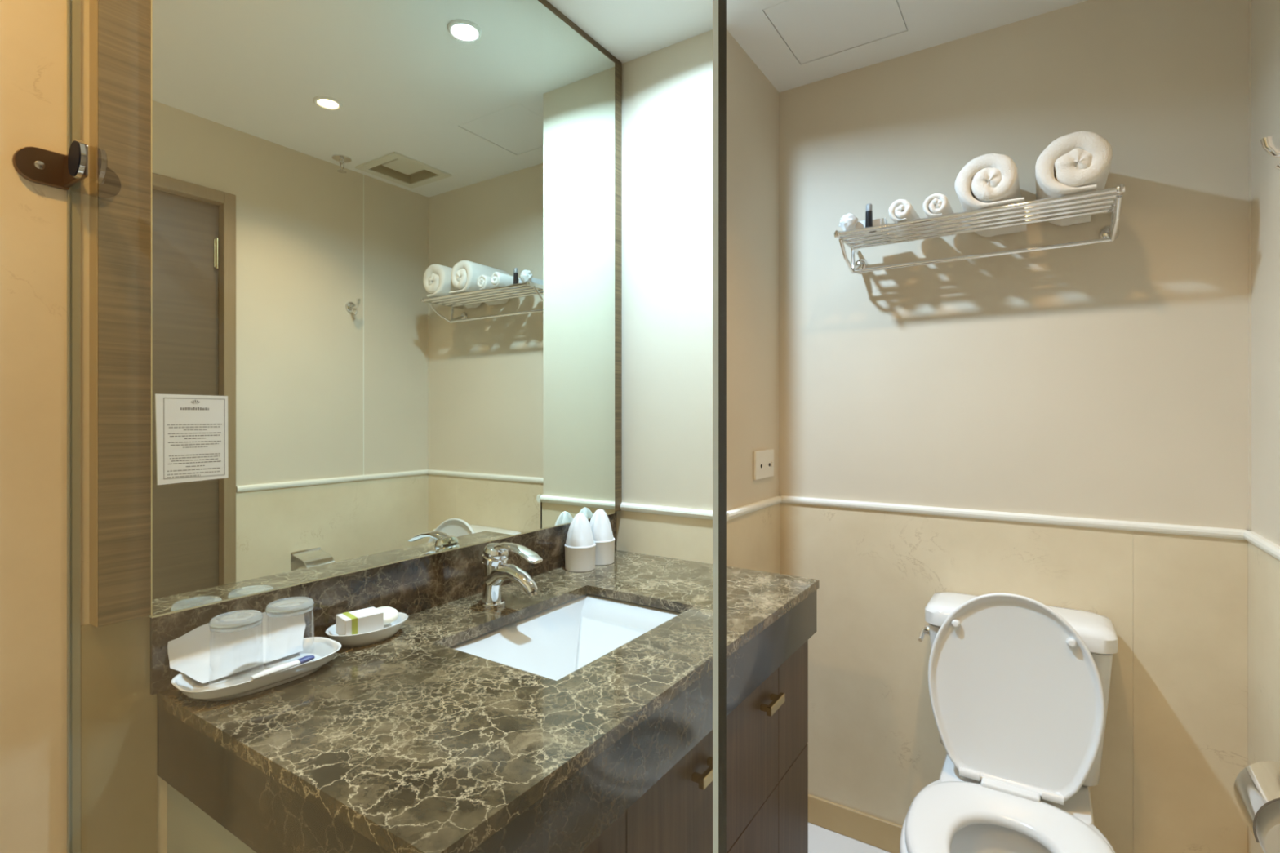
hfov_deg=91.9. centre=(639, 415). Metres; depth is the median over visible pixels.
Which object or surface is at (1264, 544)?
trim
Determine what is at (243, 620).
glass tumbler
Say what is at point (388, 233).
vanity mirror
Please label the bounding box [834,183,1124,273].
towel rack
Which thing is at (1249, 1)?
trim
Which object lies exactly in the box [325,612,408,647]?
soap dish
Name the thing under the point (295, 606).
glass tumbler
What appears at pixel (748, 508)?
trim
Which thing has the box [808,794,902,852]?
baseboard
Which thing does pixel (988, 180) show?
rolled towel
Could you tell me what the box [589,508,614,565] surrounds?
cup
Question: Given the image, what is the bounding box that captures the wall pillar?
[616,29,780,573]
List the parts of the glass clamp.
wall plate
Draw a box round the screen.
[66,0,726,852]
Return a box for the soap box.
[335,606,383,635]
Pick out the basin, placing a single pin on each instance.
(554, 642)
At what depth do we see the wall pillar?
1.78 m
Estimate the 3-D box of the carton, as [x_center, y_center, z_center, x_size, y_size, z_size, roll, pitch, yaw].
[0.647,-0.518,1.722,0.076,0.032,0.106,0,0,28]
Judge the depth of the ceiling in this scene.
1.66 m
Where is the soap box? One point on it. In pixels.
(371, 619)
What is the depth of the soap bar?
1.14 m
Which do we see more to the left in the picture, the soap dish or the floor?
the soap dish
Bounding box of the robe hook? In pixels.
[1260,136,1279,169]
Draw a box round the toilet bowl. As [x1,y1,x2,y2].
[938,753,1093,826]
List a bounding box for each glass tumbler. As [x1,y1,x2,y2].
[208,609,263,697]
[265,596,315,665]
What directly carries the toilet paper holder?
attached to the wall at (1264, 570)
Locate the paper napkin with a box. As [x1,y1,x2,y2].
[167,612,306,684]
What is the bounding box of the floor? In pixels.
[808,822,890,852]
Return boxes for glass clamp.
[12,139,88,190]
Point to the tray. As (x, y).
(236, 685)
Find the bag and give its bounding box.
[839,213,857,231]
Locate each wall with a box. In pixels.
[0,0,167,852]
[778,0,1248,852]
[1248,0,1279,852]
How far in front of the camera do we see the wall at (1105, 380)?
1.62 m
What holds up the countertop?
on the vanity cabinet
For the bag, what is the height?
0.050 m
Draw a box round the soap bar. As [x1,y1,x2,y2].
[376,606,398,625]
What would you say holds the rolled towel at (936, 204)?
on the towel rack
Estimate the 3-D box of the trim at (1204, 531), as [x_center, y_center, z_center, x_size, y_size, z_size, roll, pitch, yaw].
[0.913,0.270,1.699,1.113,0.022,0.016,0,0,33]
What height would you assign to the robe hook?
0.066 m
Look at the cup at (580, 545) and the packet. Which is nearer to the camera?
the packet
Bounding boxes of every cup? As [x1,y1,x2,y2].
[564,512,595,572]
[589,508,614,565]
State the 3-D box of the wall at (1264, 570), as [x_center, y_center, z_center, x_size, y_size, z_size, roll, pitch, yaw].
[0.712,0.115,0.294,0.106,2.329,2.584,0,0,33]
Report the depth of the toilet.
1.41 m
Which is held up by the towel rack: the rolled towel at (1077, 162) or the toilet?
the rolled towel at (1077, 162)
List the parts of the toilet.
flush lever, bowl, seat, seat, tank, tank lid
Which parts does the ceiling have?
access panel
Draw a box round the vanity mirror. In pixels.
[88,0,621,627]
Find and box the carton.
[855,217,887,228]
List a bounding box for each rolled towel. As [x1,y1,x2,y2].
[888,199,919,222]
[923,193,953,217]
[955,153,1026,236]
[1035,130,1112,226]
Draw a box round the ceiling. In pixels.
[546,0,1087,92]
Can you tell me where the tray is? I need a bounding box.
[171,636,341,701]
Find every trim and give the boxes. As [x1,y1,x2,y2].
[620,502,728,521]
[726,495,782,519]
[780,495,1248,540]
[1243,529,1279,560]
[1248,0,1251,530]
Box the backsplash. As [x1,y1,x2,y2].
[150,511,616,695]
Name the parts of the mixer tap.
spout, lever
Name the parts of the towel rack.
rail, rail, rail, rail, rail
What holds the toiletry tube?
on the towel rack
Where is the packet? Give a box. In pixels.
[250,655,315,679]
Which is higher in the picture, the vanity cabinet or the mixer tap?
the mixer tap
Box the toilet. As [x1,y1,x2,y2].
[899,592,1117,852]
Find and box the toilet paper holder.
[1234,760,1279,842]
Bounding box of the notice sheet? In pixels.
[155,393,227,484]
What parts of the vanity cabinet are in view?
panel, door, door, handle, door, door, handle, door, door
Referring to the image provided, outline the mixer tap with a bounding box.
[478,542,542,608]
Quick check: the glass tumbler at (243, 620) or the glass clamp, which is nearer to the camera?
the glass clamp
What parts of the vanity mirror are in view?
trim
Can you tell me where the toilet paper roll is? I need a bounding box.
[1255,800,1279,852]
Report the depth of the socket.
1.88 m
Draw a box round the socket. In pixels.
[753,448,773,479]
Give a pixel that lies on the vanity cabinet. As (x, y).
(767, 732)
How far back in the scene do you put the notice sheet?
0.91 m
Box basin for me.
[449,593,681,680]
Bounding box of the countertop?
[150,511,818,852]
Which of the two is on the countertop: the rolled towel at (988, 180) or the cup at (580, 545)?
the cup at (580, 545)
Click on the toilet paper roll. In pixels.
(1268, 821)
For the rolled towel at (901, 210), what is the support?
on the towel rack
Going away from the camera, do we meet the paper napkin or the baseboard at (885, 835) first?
the paper napkin
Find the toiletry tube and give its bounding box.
[865,203,872,226]
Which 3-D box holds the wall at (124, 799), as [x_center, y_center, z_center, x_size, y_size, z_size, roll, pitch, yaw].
[-0.597,0.115,1.155,0.103,2.329,2.784,0,0,33]
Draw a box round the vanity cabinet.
[167,640,808,852]

